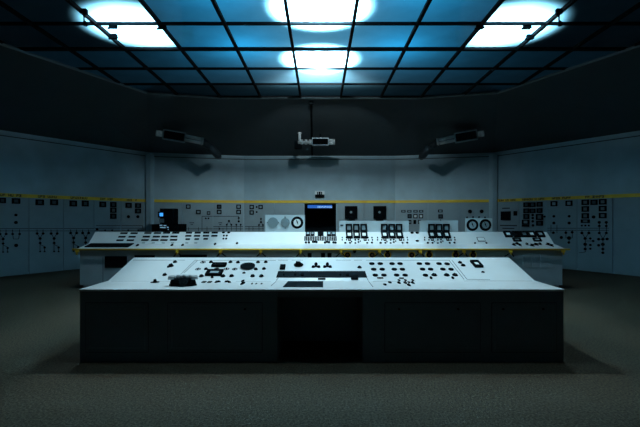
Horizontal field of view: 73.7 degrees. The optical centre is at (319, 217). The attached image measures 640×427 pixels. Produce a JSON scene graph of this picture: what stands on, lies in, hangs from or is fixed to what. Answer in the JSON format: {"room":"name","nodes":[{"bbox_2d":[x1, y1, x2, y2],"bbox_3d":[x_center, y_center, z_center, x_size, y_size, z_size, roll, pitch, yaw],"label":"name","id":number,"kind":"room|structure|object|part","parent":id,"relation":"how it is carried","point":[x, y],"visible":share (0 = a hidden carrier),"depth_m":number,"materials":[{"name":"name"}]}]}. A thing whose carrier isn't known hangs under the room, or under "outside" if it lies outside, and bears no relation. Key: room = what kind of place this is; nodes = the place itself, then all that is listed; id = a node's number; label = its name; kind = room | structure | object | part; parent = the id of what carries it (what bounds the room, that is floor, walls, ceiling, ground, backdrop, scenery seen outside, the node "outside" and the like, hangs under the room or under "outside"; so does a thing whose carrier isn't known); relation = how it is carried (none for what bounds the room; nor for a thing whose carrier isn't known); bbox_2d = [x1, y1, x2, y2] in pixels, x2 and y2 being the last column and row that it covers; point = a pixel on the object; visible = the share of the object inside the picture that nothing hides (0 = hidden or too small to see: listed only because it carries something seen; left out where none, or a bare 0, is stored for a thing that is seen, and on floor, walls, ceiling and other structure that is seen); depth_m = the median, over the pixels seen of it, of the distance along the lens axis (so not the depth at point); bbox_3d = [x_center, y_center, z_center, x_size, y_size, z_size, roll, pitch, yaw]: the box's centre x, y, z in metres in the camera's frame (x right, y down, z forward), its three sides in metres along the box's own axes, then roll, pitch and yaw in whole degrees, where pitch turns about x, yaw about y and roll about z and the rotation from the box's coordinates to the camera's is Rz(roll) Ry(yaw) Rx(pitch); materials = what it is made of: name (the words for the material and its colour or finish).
{"room":"control room","nodes":[
{"label":"control room","id":0,"kind":"room"},
{"bbox_2d":[0,134,144,273],"bbox_3d":[-7.849,-0.400,13.224,0.150,4.000,5.787,0,0,32],"label":"wall","id":1,"kind":"structure","parent":0,"point":[26,166],"depth_m":13.20,"materials":[{"name":"paint"}]},
{"bbox_2d":[0,197,28,276],"bbox_3d":[-8.526,0.500,11.892,0.088,2.200,0.748,0,0,32],"label":"panel","id":2,"kind":"object","parent":1,"relation":"attached to","point":[14,211],"visible":1,"depth_m":11.90,"materials":[{"name":"paint"}]},
{"bbox_2d":[29,198,62,273],"bbox_3d":[-8.078,0.500,12.620,0.088,2.200,0.938,0,0,32],"label":"panel","id":3,"kind":"object","parent":1,"relation":"attached to","point":[45,214],"visible":1,"depth_m":12.59,"materials":[{"name":"paint"}]},
{"bbox_2d":[63,199,93,269],"bbox_3d":[-7.579,0.500,13.433,0.088,2.200,0.946,0,0,32],"label":"panel","id":4,"kind":"object","parent":1,"relation":"attached to","point":[78,215],"visible":0.75,"depth_m":13.33,"materials":[{"name":"paint"}]},
{"bbox_2d":[94,200,120,232],"bbox_3d":[-7.079,0.500,14.246,0.088,2.200,0.938,0,0,32],"label":"panel","id":5,"kind":"object","parent":1,"relation":"attached to","point":[107,214],"visible":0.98,"depth_m":14.23,"materials":[{"name":"paint"}]},
{"bbox_2d":[121,201,143,231],"bbox_3d":[-6.594,0.500,15.035,0.088,2.200,0.890,0,0,32],"label":"panel","id":6,"kind":"object","parent":1,"relation":"attached to","point":[132,213],"visible":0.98,"depth_m":15.02,"materials":[{"name":"paint"}]},
{"bbox_2d":[151,224,186,231],"bbox_3d":[-5.057,0.902,14.338,0.934,1.397,0.725,0,0,0],"label":"equipment rack","id":7,"kind":"object","parent":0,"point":[154,227],"visible":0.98,"depth_m":14.00,"materials":[{"name":"black metal"}]},
{"bbox_2d":[158,208,177,223],"bbox_3d":[-5.086,-0.057,14.310,0.507,0.516,0.480,0,0,0],"label":"computer monitor","id":8,"kind":"object","parent":7,"relation":"on","point":[166,215],"visible":0.99,"depth_m":14.10,"materials":[{"name":"black plastic"}]},
{"bbox_2d":[154,155,243,223],"bbox_3d":[-4.624,-0.400,16.148,3.437,4.000,0.150,0,0,-14],"label":"wall","id":9,"kind":"structure","parent":0,"point":[197,178],"depth_m":16.08,"materials":[{"name":"paint"}]},
{"bbox_2d":[145,154,153,231],"bbox_3d":[-6.200,-0.350,15.550,0.320,3.900,0.277,0,0,0],"label":"trim","id":10,"kind":"structure","parent":9,"relation":"attached to","point":[149,158],"depth_m":15.41,"materials":[{"name":"paint"}]},
{"bbox_2d":[154,202,181,223],"bbox_3d":[-5.639,0.500,15.784,1.053,2.200,0.048,0,0,-14],"label":"panel","id":11,"kind":"object","parent":9,"relation":"attached to","point":[157,205],"visible":0.14,"depth_m":15.76,"materials":[{"name":"paint"}]},
{"bbox_2d":[183,202,212,231],"bbox_3d":[-4.585,0.500,16.033,1.089,2.200,0.088,0,0,-14],"label":"panel","id":12,"kind":"object","parent":9,"relation":"attached to","point":[198,217],"visible":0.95,"depth_m":16.03,"materials":[{"name":"paint"}]},
{"bbox_2d":[213,203,243,231],"bbox_3d":[-3.496,0.500,16.311,1.135,2.200,0.088,0,0,-14],"label":"panel","id":13,"kind":"object","parent":9,"relation":"attached to","point":[227,217],"visible":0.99,"depth_m":16.31,"materials":[{"name":"paint"}]},
{"bbox_2d":[0,193,639,202],"bbox_3d":[-0.034,-0.629,13.643,18.226,0.102,5.590,0,0,0],"label":"stripe","id":14,"kind":"object","parent":9,"relation":"attached to","point":[1,194],"visible":0.99,"depth_m":15.63,"materials":[{"name":"yellow paint"}]},
{"bbox_2d":[244,158,394,231],"bbox_3d":[-0.020,-0.400,16.575,5.840,4.000,0.150,0,0,0],"label":"wall","id":15,"kind":"structure","parent":0,"point":[263,179],"depth_m":16.50,"materials":[{"name":"paint"}]},
{"bbox_2d":[244,203,273,231],"bbox_3d":[-2.335,0.500,16.454,1.151,2.200,0.088,0,0,0],"label":"panel","id":16,"kind":"object","parent":15,"relation":"attached to","point":[254,213],"visible":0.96,"depth_m":16.45,"materials":[{"name":"paint"}]},
{"bbox_2d":[275,203,303,214],"bbox_3d":[-1.185,0.500,16.474,1.124,2.200,0.048,0,0,0],"label":"panel","id":17,"kind":"object","parent":15,"relation":"attached to","point":[280,208],"visible":0.18,"depth_m":16.45,"materials":[{"name":"paint"}]},
{"bbox_2d":[0,130,639,159],"bbox_3d":[0.000,-2.348,11.745,19.938,0.095,9.508,0,0,0],"label":"trim","id":18,"kind":"structure","parent":15,"relation":"attached to","point":[1,131],"depth_m":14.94,"materials":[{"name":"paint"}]},
{"bbox_2d":[304,204,335,231],"bbox_3d":[0.010,0.525,16.550,1.220,2.150,0.220,0,0,0],"label":"door","id":19,"kind":"structure","parent":15,"relation":"in","point":[304,204],"depth_m":16.44,"materials":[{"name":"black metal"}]},
{"bbox_2d":[308,205,331,207],"bbox_3d":[-0.005,-0.447,16.631,0.950,0.123,0.059,0,0,0],"label":"lit sign","id":20,"kind":"object","parent":19,"relation":"attached to","point":[309,206],"visible":1,"depth_m":16.61,"materials":[{"name":"blue plastic"}]},
{"bbox_2d":[315,191,324,196],"bbox_3d":[-0.010,-0.920,16.426,0.380,0.240,0.148,0,0,0],"label":"emergency light","id":21,"kind":"object","parent":15,"relation":"attached to","point":[317,193],"visible":1,"depth_m":16.36,"materials":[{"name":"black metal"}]},
{"bbox_2d":[337,203,363,231],"bbox_3d":[1.175,0.500,16.419,1.028,2.200,0.158,0,0,0],"label":"panel","id":22,"kind":"object","parent":15,"relation":"attached to","point":[345,211],"visible":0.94,"depth_m":16.45,"materials":[{"name":"paint"}]},
{"bbox_2d":[364,203,394,220],"bbox_3d":[2.286,0.500,16.419,1.171,2.200,0.158,0,0,0],"label":"panel","id":23,"kind":"object","parent":15,"relation":"attached to","point":[372,211],"visible":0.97,"depth_m":16.45,"materials":[{"name":"paint"}]},
{"bbox_2d":[0,269,639,426],"bbox_3d":[0.000,1.600,6.650,20.600,0.001,23.900,0,0,0],"label":"floor","id":24,"kind":"structure","parent":0,"point":[44,382],"depth_m":4.18,"materials":[{"name":"carpet"}]},
{"bbox_2d":[72,215,569,287],"bbox_3d":[0.025,0.764,9.937,11.010,1.673,1.006,0,0,0],"label":"control console","id":25,"kind":"object","parent":24,"relation":"on","point":[535,253],"visible":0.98,"depth_m":9.81,"materials":[{"name":"paint"}]},
{"bbox_2d":[105,256,126,267],"bbox_3d":[-4.562,0.984,9.538,0.492,0.259,0.024,0,0,0],"label":"ventilation grille","id":26,"kind":"object","parent":25,"relation":"attached to","point":[110,261],"depth_m":9.54,"materials":[{"name":"black metal"}]},
{"bbox_3d":[0.025,0.697,9.455,11.010,0.040,0.042,0,0,0],"label":"rail","id":27,"kind":"part","parent":25,"relation":"part of","materials":[{"name":"white metal"}]},
{"bbox_2d":[344,252,350,257],"bbox_3d":[0.615,0.825,9.533,0.172,0.172,0.045,0,0,0],"label":"socket","id":28,"kind":"object","parent":25,"relation":"attached to","point":[346,254],"depth_m":9.53,"materials":[{"name":"brown plastic"}]},
{"bbox_2d":[368,252,375,257],"bbox_3d":[1.163,0.825,9.533,0.172,0.172,0.045,0,0,0],"label":"socket","id":29,"kind":"object","parent":25,"relation":"attached to","point":[370,254],"depth_m":9.54,"materials":[{"name":"brown plastic"}]},
{"bbox_2d":[384,252,390,257],"bbox_3d":[1.510,0.825,9.533,0.172,0.172,0.045,0,0,0],"label":"socket","id":30,"kind":"object","parent":25,"relation":"attached to","point":[386,254],"depth_m":9.53,"materials":[{"name":"brown plastic"}]},
{"bbox_2d":[408,252,414,257],"bbox_3d":[2.051,0.825,9.533,0.172,0.172,0.045,0,0,0],"label":"socket","id":31,"kind":"object","parent":25,"relation":"attached to","point":[410,254],"depth_m":9.54,"materials":[{"name":"brown plastic"}]},
{"bbox_2d":[425,252,432,257],"bbox_3d":[2.438,0.825,9.533,0.172,0.172,0.045,0,0,0],"label":"socket","id":32,"kind":"object","parent":25,"relation":"attached to","point":[427,254],"depth_m":9.55,"materials":[{"name":"brown plastic"}]},
{"bbox_2d":[452,252,458,257],"bbox_3d":[3.033,0.825,9.533,0.172,0.172,0.045,0,0,0],"label":"socket","id":33,"kind":"object","parent":25,"relation":"attached to","point":[454,254],"depth_m":9.53,"materials":[{"name":"brown plastic"}]},
{"bbox_2d":[469,252,476,257],"bbox_3d":[3.422,0.825,9.533,0.172,0.172,0.045,0,0,0],"label":"socket","id":34,"kind":"object","parent":25,"relation":"attached to","point":[471,254],"depth_m":9.55,"materials":[{"name":"brown plastic"}]},
{"bbox_3d":[4.618,0.962,9.543,0.157,0.280,0.014,0,0,0],"label":"plate","id":35,"kind":"part","parent":25,"relation":"part of","materials":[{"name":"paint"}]},
{"bbox_3d":[4.809,0.962,9.543,0.157,0.280,0.014,0,0,0],"label":"plate","id":36,"kind":"part","parent":25,"relation":"part of","materials":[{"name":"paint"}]},
{"bbox_3d":[5.010,0.962,9.543,0.157,0.280,0.014,0,0,0],"label":"plate","id":37,"kind":"part","parent":25,"relation":"part of","materials":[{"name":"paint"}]},
{"bbox_2d":[79,258,564,361],"bbox_3d":[0.020,1.085,5.442,5.444,1.030,1.435,0,0,0],"label":"control console","id":38,"kind":"object","parent":24,"relation":"on","point":[238,309],"visible":1,"depth_m":4.75,"materials":[{"name":"paint"}]},
{"bbox_3d":[-2.256,1.217,4.737,0.689,0.544,0.016,0,0,0],"label":"door","id":39,"kind":"part","parent":38,"relation":"part of","materials":[{"name":"paint"}]},
{"bbox_2d":[168,275,197,286],"bbox_3d":[-1.601,0.726,4.987,0.345,0.129,0.208,0,0,0],"label":"telephone","id":40,"kind":"object","parent":38,"relation":"on","point":[176,280],"visible":1,"depth_m":4.94,"materials":[{"name":"black plastic"}]},
{"bbox_3d":[-1.167,1.217,4.737,1.045,0.544,0.016,0,0,0],"label":"door","id":41,"kind":"part","parent":38,"relation":"part of","materials":[{"name":"paint"}]},
{"bbox_2d":[294,261,302,266],"bbox_3d":[-0.295,0.628,5.860,0.132,0.078,0.130,0,0,0],"label":"switch","id":42,"kind":"object","parent":38,"relation":"attached to","point":[296,264],"depth_m":5.82,"materials":[{"name":"black plastic"}]},
{"bbox_2d":[283,281,322,286],"bbox_3d":[-0.192,0.787,5.093,0.464,0.006,0.438,0,0,0],"label":"pad","id":43,"kind":"object","parent":38,"relation":"on","point":[289,283],"visible":1,"depth_m":5.03,"materials":[{"name":"black plastic"}]},
{"bbox_3d":[1.250,1.217,4.737,1.056,0.544,0.016,0,0,0],"label":"door","id":44,"kind":"part","parent":38,"relation":"part of","materials":[{"name":"paint"}]},
{"bbox_3d":[2.267,1.217,4.737,0.711,0.544,0.016,0,0,0],"label":"door","id":45,"kind":"part","parent":38,"relation":"part of","materials":[{"name":"paint"}]},
{"bbox_2d":[0,45,639,155],"bbox_3d":[0.000,-2.950,5.750,19.940,1.100,21.500,0,0,0],"label":"ceiling","id":46,"kind":"structure","parent":0,"point":[39,97],"depth_m":12.51,"materials":[{"name":"paint"}]},
{"bbox_2d":[156,129,221,159],"bbox_3d":[-4.214,-2.495,14.203,2.305,0.931,0.794,0,0,-38],"label":"security camera","id":47,"kind":"object","parent":46,"relation":"attached to","point":[170,135],"visible":0.97,"depth_m":13.96,"materials":[{"name":"black metal"}]},
{"bbox_3d":[-4.727,-2.663,13.836,0.620,0.240,0.012,8,-2,-14],"label":"glass","id":48,"kind":"part","parent":47,"relation":"part of","materials":[{"name":"black glass"}]},
{"bbox_2d":[309,101,313,154],"bbox_3d":[-0.255,-2.881,14.293,0.150,0.978,4.126,0,0,0],"label":"conduit","id":49,"kind":"object","parent":46,"relation":"attached to","point":[311,103],"visible":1,"depth_m":13.57,"materials":[{"name":"black metal"}]},
{"bbox_2d":[294,132,334,148],"bbox_3d":[-0.180,-2.646,14.500,1.370,0.566,0.400,0,0,0],"label":"security camera","id":50,"kind":"object","parent":46,"relation":"attached to","point":[320,141],"visible":0.96,"depth_m":14.34,"materials":[{"name":"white metal"}]},
{"bbox_3d":[0.010,-2.563,14.334,0.490,0.180,0.012,0,0,0],"label":"glass","id":51,"kind":"part","parent":50,"relation":"part of","materials":[{"name":"black glass"}]},
{"bbox_2d":[0,0,639,97],"bbox_3d":[0.020,-3.410,4.688,14.746,0.060,17.024,0,0,0],"label":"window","id":52,"kind":"structure","parent":46,"relation":"attached to","point":[217,48],"depth_m":8.28,"materials":[{"name":"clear glass"}]},
{"bbox_3d":[-5.630,-3.440,6.935,1.130,0.001,1.130,0,0,0],"label":"glass pane","id":53,"kind":"part","parent":52,"relation":"part of","materials":[{"name":"blue glass"}]},
{"bbox_3d":[-5.630,-3.440,8.065,1.130,0.001,1.130,0,0,0],"label":"glass pane","id":54,"kind":"part","parent":52,"relation":"part of","materials":[{"name":"blue glass"}]},
{"bbox_3d":[-4.500,-3.440,6.935,1.130,0.001,1.130,0,0,0],"label":"glass pane","id":55,"kind":"part","parent":52,"relation":"part of","materials":[{"name":"blue glass"}]},
{"bbox_3d":[-5.630,-3.440,9.195,1.130,0.001,1.130,0,0,0],"label":"glass pane","id":56,"kind":"part","parent":52,"relation":"part of","materials":[{"name":"blue glass"}]},
{"bbox_3d":[-4.500,-3.440,8.065,1.130,0.001,1.130,0,0,0],"label":"glass pane","id":57,"kind":"part","parent":52,"relation":"part of","materials":[{"name":"blue glass"}]},
{"bbox_2d":[80,8,87,26],"bbox_3d":[-3.858,-3.283,6.989,0.110,0.270,0.067,0,0,0],"label":"ceiling hook","id":58,"kind":"object","parent":52,"relation":"hanging from","point":[83,11],"visible":1,"depth_m":6.97,"materials":[{"name":"black metal"}]},
{"bbox_3d":[-5.630,-3.440,10.325,1.130,0.001,1.130,0,0,0],"label":"glass pane","id":59,"kind":"part","parent":52,"relation":"part of","materials":[{"name":"blue glass"}]},
{"bbox_3d":[-4.500,-3.440,9.195,1.130,0.001,1.130,0,0,0],"label":"glass pane","id":60,"kind":"part","parent":52,"relation":"part of","materials":[{"name":"blue glass"}]},
{"bbox_2d":[107,24,117,28],"bbox_3d":[-3.648,-3.370,7.515,0.176,0.097,0.070,0,0,0],"label":"clamp","id":61,"kind":"object","parent":52,"relation":"attached to","point":[111,26],"visible":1,"depth_m":7.48,"materials":[{"name":"black metal"}]},
{"bbox_2d":[108,34,117,39],"bbox_3d":[-3.849,-3.370,7.949,0.176,0.097,0.070,0,0,0],"label":"clamp","id":62,"kind":"object","parent":52,"relation":"attached to","point":[111,36],"visible":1,"depth_m":7.91,"materials":[{"name":"black metal"}]},
{"bbox_3d":[-3.370,-3.440,6.935,1.130,0.001,1.130,0,0,0],"label":"glass pane","id":63,"kind":"part","parent":52,"relation":"part of","materials":[{"name":"glass"}]},
{"bbox_3d":[-4.500,-3.440,10.325,1.130,0.001,1.130,0,0,0],"label":"glass pane","id":64,"kind":"part","parent":52,"relation":"part of","materials":[{"name":"blue glass"}]},
{"bbox_3d":[-3.370,-3.440,8.065,1.130,0.001,1.130,0,0,0],"label":"glass pane","id":65,"kind":"part","parent":52,"relation":"part of","materials":[{"name":"white glass"}]},
{"bbox_3d":[-4.500,-3.440,11.455,1.130,0.001,1.130,0,0,0],"label":"glass pane","id":66,"kind":"part","parent":52,"relation":"part of","materials":[{"name":"blue glass"}]},
{"bbox_2d":[157,25,166,29],"bbox_3d":[-2.793,-3.370,7.535,0.176,0.097,0.070,0,0,0],"label":"clamp","id":67,"kind":"object","parent":52,"relation":"attached to","point":[163,27],"visible":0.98,"depth_m":7.52,"materials":[{"name":"black metal"}]},
{"bbox_3d":[-3.370,-3.440,9.195,1.130,0.001,1.130,0,0,0],"label":"glass pane","id":68,"kind":"part","parent":52,"relation":"part of","materials":[{"name":"blue glass"}]},
{"bbox_3d":[-3.370,-3.440,10.325,1.130,0.001,1.130,0,0,0],"label":"glass pane","id":69,"kind":"part","parent":52,"relation":"part of","materials":[{"name":"blue glass"}]},
{"bbox_3d":[-2.240,-3.440,6.935,1.130,0.001,1.130,0,0,0],"label":"glass pane","id":70,"kind":"part","parent":52,"relation":"part of","materials":[{"name":"blue glass"}]},
{"bbox_3d":[-3.370,-3.440,11.455,1.130,0.001,1.130,0,0,0],"label":"glass pane","id":71,"kind":"part","parent":52,"relation":"part of","materials":[{"name":"blue glass"}]},
{"bbox_3d":[-2.240,-3.440,8.065,1.130,0.001,1.130,0,0,0],"label":"glass pane","id":72,"kind":"part","parent":52,"relation":"part of","materials":[{"name":"blue glass"}]},
{"bbox_3d":[-2.240,-3.440,9.195,1.130,0.001,1.130,0,0,0],"label":"glass pane","id":73,"kind":"part","parent":52,"relation":"part of","materials":[{"name":"blue glass"}]},
{"bbox_3d":[-2.240,-3.440,10.325,1.130,0.001,1.130,0,0,0],"label":"glass pane","id":74,"kind":"part","parent":52,"relation":"part of","materials":[{"name":"blue glass"}]},
{"bbox_3d":[-2.240,-3.440,11.455,1.130,0.001,1.130,0,0,0],"label":"glass pane","id":75,"kind":"part","parent":52,"relation":"part of","materials":[{"name":"blue glass"}]},
{"bbox_3d":[-1.110,-3.440,6.935,1.130,0.001,1.130,0,0,0],"label":"glass pane","id":76,"kind":"part","parent":52,"relation":"part of","materials":[{"name":"blue glass"}]},
{"bbox_3d":[-1.110,-3.440,8.065,1.130,0.001,1.130,0,0,0],"label":"glass pane","id":77,"kind":"part","parent":52,"relation":"part of","materials":[{"name":"blue glass"}]},
{"bbox_3d":[-1.110,-3.440,9.195,1.130,0.001,1.130,0,0,0],"label":"glass pane","id":78,"kind":"part","parent":52,"relation":"part of","materials":[{"name":"blue glass"}]},
{"bbox_3d":[-1.110,-3.440,10.325,1.130,0.001,1.130,0,0,0],"label":"glass pane","id":79,"kind":"part","parent":52,"relation":"part of","materials":[{"name":"blue glass"}]},
{"bbox_3d":[-1.110,-3.440,11.455,1.130,0.001,1.130,0,0,0],"label":"glass pane","id":80,"kind":"part","parent":52,"relation":"part of","materials":[{"name":"blue glass"}]},
{"bbox_3d":[0.020,-3.440,11.455,1.130,0.001,1.130,0,0,0],"label":"glass pane","id":81,"kind":"part","parent":52,"relation":"part of","materials":[{"name":"blue glass"}]},
{"bbox_3d":[0.020,-3.440,6.935,1.130,0.001,1.130,0,0,0],"label":"glass pane","id":82,"kind":"part","parent":52,"relation":"part of","materials":[{"name":"glass"}]},
{"bbox_3d":[0.020,-3.440,8.065,1.130,0.001,1.130,0,0,0],"label":"glass pane","id":83,"kind":"part","parent":52,"relation":"part of","materials":[{"name":"glass"}]},
{"bbox_3d":[0.020,-3.440,9.195,1.130,0.001,1.130,0,0,0],"label":"glass pane","id":84,"kind":"part","parent":52,"relation":"part of","materials":[{"name":"white glass"}]},
{"bbox_3d":[0.020,-3.440,10.325,1.130,0.001,1.130,0,0,0],"label":"glass pane","id":85,"kind":"part","parent":52,"relation":"part of","materials":[{"name":"glass"}]},
{"bbox_3d":[1.150,-3.440,11.455,1.130,0.001,1.130,0,0,0],"label":"glass pane","id":86,"kind":"part","parent":52,"relation":"part of","materials":[{"name":"blue glass"}]},
{"bbox_3d":[1.150,-3.440,10.325,1.130,0.001,1.130,0,0,0],"label":"glass pane","id":87,"kind":"part","parent":52,"relation":"part of","materials":[{"name":"blue glass"}]},
{"bbox_3d":[1.150,-3.440,9.195,1.130,0.001,1.130,0,0,0],"label":"glass pane","id":88,"kind":"part","parent":52,"relation":"part of","materials":[{"name":"blue glass"}]},
{"bbox_3d":[1.150,-3.440,8.065,1.130,0.001,1.130,0,0,0],"label":"glass pane","id":89,"kind":"part","parent":52,"relation":"part of","materials":[{"name":"blue glass"}]},
{"bbox_3d":[1.150,-3.440,6.935,1.130,0.001,1.130,0,0,0],"label":"glass pane","id":90,"kind":"part","parent":52,"relation":"part of","materials":[{"name":"blue glass"}]},
{"bbox_3d":[2.280,-3.440,11.455,1.130,0.001,1.130,0,0,0],"label":"glass pane","id":91,"kind":"part","parent":52,"relation":"part of","materials":[{"name":"blue glass"}]},
{"bbox_3d":[2.280,-3.440,10.325,1.130,0.001,1.130,0,0,0],"label":"glass pane","id":92,"kind":"part","parent":52,"relation":"part of","materials":[{"name":"blue glass"}]},
{"bbox_3d":[2.280,-3.440,9.195,1.130,0.001,1.130,0,0,0],"label":"glass pane","id":93,"kind":"part","parent":52,"relation":"part of","materials":[{"name":"blue glass"}]},
{"bbox_3d":[2.280,-3.440,8.065,1.130,0.001,1.130,0,0,0],"label":"glass pane","id":94,"kind":"part","parent":52,"relation":"part of","materials":[{"name":"blue glass"}]},
{"bbox_3d":[3.410,-3.440,11.455,1.130,0.001,1.130,0,0,0],"label":"glass pane","id":95,"kind":"part","parent":52,"relation":"part of","materials":[{"name":"blue glass"}]},
{"bbox_3d":[2.280,-3.440,6.935,1.130,0.001,1.130,0,0,0],"label":"glass pane","id":96,"kind":"part","parent":52,"relation":"part of","materials":[{"name":"blue glass"}]},
{"bbox_3d":[3.410,-3.440,10.325,1.130,0.001,1.130,0,0,0],"label":"glass pane","id":97,"kind":"part","parent":52,"relation":"part of","materials":[{"name":"blue glass"}]},
{"bbox_2d":[475,25,484,29],"bbox_3d":[2.818,-3.370,7.535,0.176,0.097,0.070,0,0,0],"label":"clamp","id":98,"kind":"object","parent":52,"relation":"attached to","point":[478,27],"visible":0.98,"depth_m":7.52,"materials":[{"name":"black metal"}]},
{"bbox_3d":[3.410,-3.440,9.195,1.130,0.001,1.130,0,0,0],"label":"glass pane","id":99,"kind":"part","parent":52,"relation":"part of","materials":[{"name":"blue glass"}]},
{"bbox_3d":[4.540,-3.440,11.455,1.130,0.001,1.130,0,0,0],"label":"glass pane","id":100,"kind":"part","parent":52,"relation":"part of","materials":[{"name":"blue glass"}]},
{"bbox_3d":[3.410,-3.440,8.065,1.130,0.001,1.130,0,0,0],"label":"glass pane","id":101,"kind":"part","parent":52,"relation":"part of","materials":[{"name":"white glass"}]},
{"bbox_3d":[4.540,-3.440,10.325,1.130,0.001,1.130,0,0,0],"label":"glass pane","id":102,"kind":"part","parent":52,"relation":"part of","materials":[{"name":"blue glass"}]},
{"bbox_2d":[521,25,531,29],"bbox_3d":[3.648,-3.370,7.535,0.176,0.097,0.070,0,0,0],"label":"clamp","id":103,"kind":"object","parent":52,"relation":"attached to","point":[525,27],"visible":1,"depth_m":7.52,"materials":[{"name":"black metal"}]},
{"bbox_3d":[3.410,-3.440,6.935,1.130,0.001,1.130,0,0,0],"label":"glass pane","id":104,"kind":"part","parent":52,"relation":"part of","materials":[{"name":"glass"}]},
{"bbox_2d":[525,34,534,39],"bbox_3d":[3.915,-3.370,7.971,0.176,0.097,0.070,0,0,0],"label":"clamp","id":105,"kind":"object","parent":52,"relation":"attached to","point":[528,36],"visible":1,"depth_m":7.94,"materials":[{"name":"black metal"}]},
{"bbox_3d":[4.540,-3.440,9.195,1.130,0.001,1.130,0,0,0],"label":"glass pane","id":106,"kind":"part","parent":52,"relation":"part of","materials":[{"name":"blue glass"}]},
{"bbox_3d":[5.670,-3.440,10.325,1.130,0.001,1.130,0,0,0],"label":"glass pane","id":107,"kind":"part","parent":52,"relation":"part of","materials":[{"name":"blue glass"}]},
{"bbox_2d":[555,8,562,26],"bbox_3d":[3.917,-3.283,6.989,0.110,0.270,0.067,0,0,0],"label":"ceiling hook","id":108,"kind":"object","parent":52,"relation":"hanging from","point":[558,11],"visible":1,"depth_m":6.97,"materials":[{"name":"black metal"}]},
{"bbox_3d":[4.540,-3.440,8.065,1.130,0.001,1.130,0,0,0],"label":"glass pane","id":109,"kind":"part","parent":52,"relation":"part of","materials":[{"name":"blue glass"}]},
{"bbox_3d":[5.670,-3.440,9.195,1.130,0.001,1.130,0,0,0],"label":"glass pane","id":110,"kind":"part","parent":52,"relation":"part of","materials":[{"name":"blue glass"}]},
{"label":"glass pane","id":111,"kind":"part","parent":52,"relation":"part of","materials":[{"name":"blue glass"}]},
{"bbox_3d":[5.670,-3.440,8.065,1.130,0.001,1.130,0,0,0],"label":"glass pane","id":112,"kind":"part","parent":52,"relation":"part of","materials":[{"name":"blue glass"}]},
{"bbox_3d":[5.670,-3.440,6.935,1.130,0.001,1.130,0,0,0],"label":"glass pane","id":113,"kind":"part","parent":52,"relation":"part of","materials":[{"name":"blue glass"}]},
{"bbox_2d":[0,43,639,98],"bbox_3d":[0.000,-3.385,4.525,13.870,0.070,15.120,0,0,0],"label":"trim","id":114,"kind":"structure","parent":46,"relation":"attached to","point":[2,44],"depth_m":10.73,"materials":[{"name":"grey metal"}]},
{"bbox_2d":[418,129,483,159],"bbox_3d":[4.218,-2.482,14.203,2.305,0.931,0.794,0,0,38],"label":"security camera","id":115,"kind":"object","parent":46,"relation":"attached to","point":[471,135],"visible":0.96,"depth_m":13.95,"materials":[{"name":"black metal"}]},
{"bbox_3d":[4.730,-2.650,13.836,0.620,0.240,0.012,-8,-2,14],"label":"glass","id":116,"kind":"part","parent":115,"relation":"part of","materials":[{"name":"black glass"}]},
{"bbox_2d":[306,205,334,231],"bbox_3d":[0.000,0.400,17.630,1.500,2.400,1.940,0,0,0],"label":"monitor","id":117,"kind":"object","parent":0,"point":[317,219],"depth_m":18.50,"materials":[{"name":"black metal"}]},
{"bbox_2d":[395,155,488,199],"bbox_3d":[4.658,-0.400,16.148,3.582,4.000,0.150,0,0,14],"label":"wall","id":118,"kind":"structure","parent":0,"point":[443,178],"depth_m":16.08,"materials":[{"name":"paint"}]},
{"bbox_2d":[395,203,427,231],"bbox_3d":[3.497,0.500,16.315,1.209,2.200,0.073,0,0,14],"label":"panel","id":119,"kind":"object","parent":118,"relation":"attached to","point":[413,213],"visible":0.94,"depth_m":16.29,"materials":[{"name":"paint"}]},
{"bbox_2d":[428,202,458,231],"bbox_3d":[4.633,0.500,16.037,1.107,2.200,0.073,0,0,14],"label":"panel","id":120,"kind":"object","parent":118,"relation":"attached to","point":[436,211],"visible":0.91,"depth_m":16.02,"materials":[{"name":"paint"}]},
{"bbox_2d":[459,202,488,231],"bbox_3d":[5.714,0.500,15.751,1.105,2.200,0.115,0,0,14],"label":"panel","id":121,"kind":"object","parent":118,"relation":"attached to","point":[466,209],"visible":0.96,"depth_m":15.79,"materials":[{"name":"paint"}]},
{"bbox_2d":[489,154,497,231],"bbox_3d":[6.310,-0.350,15.550,0.320,3.900,0.277,0,0,0],"label":"trim","id":122,"kind":"structure","parent":118,"relation":"attached to","point":[493,158],"depth_m":15.41,"materials":[{"name":"paint"}]},
{"bbox_2d":[498,134,639,273],"bbox_3d":[7.959,-0.400,13.224,0.150,4.000,5.787,0,0,-32],"label":"wall","id":123,"kind":"structure","parent":0,"point":[612,166],"depth_m":13.27,"materials":[{"name":"paint"}]},
{"bbox_2d":[498,201,518,231],"bbox_3d":[6.648,0.500,15.108,0.108,2.200,0.834,0,0,-32],"label":"panel","id":124,"kind":"object","parent":123,"relation":"attached to","point":[508,212],"visible":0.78,"depth_m":15.06,"materials":[{"name":"paint"}]},
{"bbox_2d":[519,200,546,231],"bbox_3d":[7.133,0.500,14.328,0.098,2.200,0.978,0,0,-32],"label":"panel","id":125,"kind":"object","parent":123,"relation":"attached to","point":[532,214],"visible":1,"depth_m":14.30,"materials":[{"name":"paint"}]},
{"bbox_2d":[547,199,576,269],"bbox_3d":[7.643,0.500,13.507,0.088,2.200,0.931,0,0,-32],"label":"panel","id":126,"kind":"object","parent":123,"relation":"attached to","point":[561,214],"visible":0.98,"depth_m":13.40,"materials":[{"name":"paint"}]},
{"bbox_2d":[577,198,612,273],"bbox_3d":[8.148,0.500,12.685,0.088,2.200,0.974,0,0,-32],"label":"panel","id":127,"kind":"object","parent":123,"relation":"attached to","point":[594,216],"visible":1,"depth_m":12.65,"materials":[{"name":"paint"}]},
{"bbox_2d":[614,197,639,275],"bbox_3d":[8.698,0.500,11.829,0.048,2.200,0.984,0,0,-32],"label":"panel","id":128,"kind":"object","parent":123,"relation":"attached to","point":[626,209],"visible":1,"depth_m":11.94,"materials":[{"name":"paint"}]}
]}

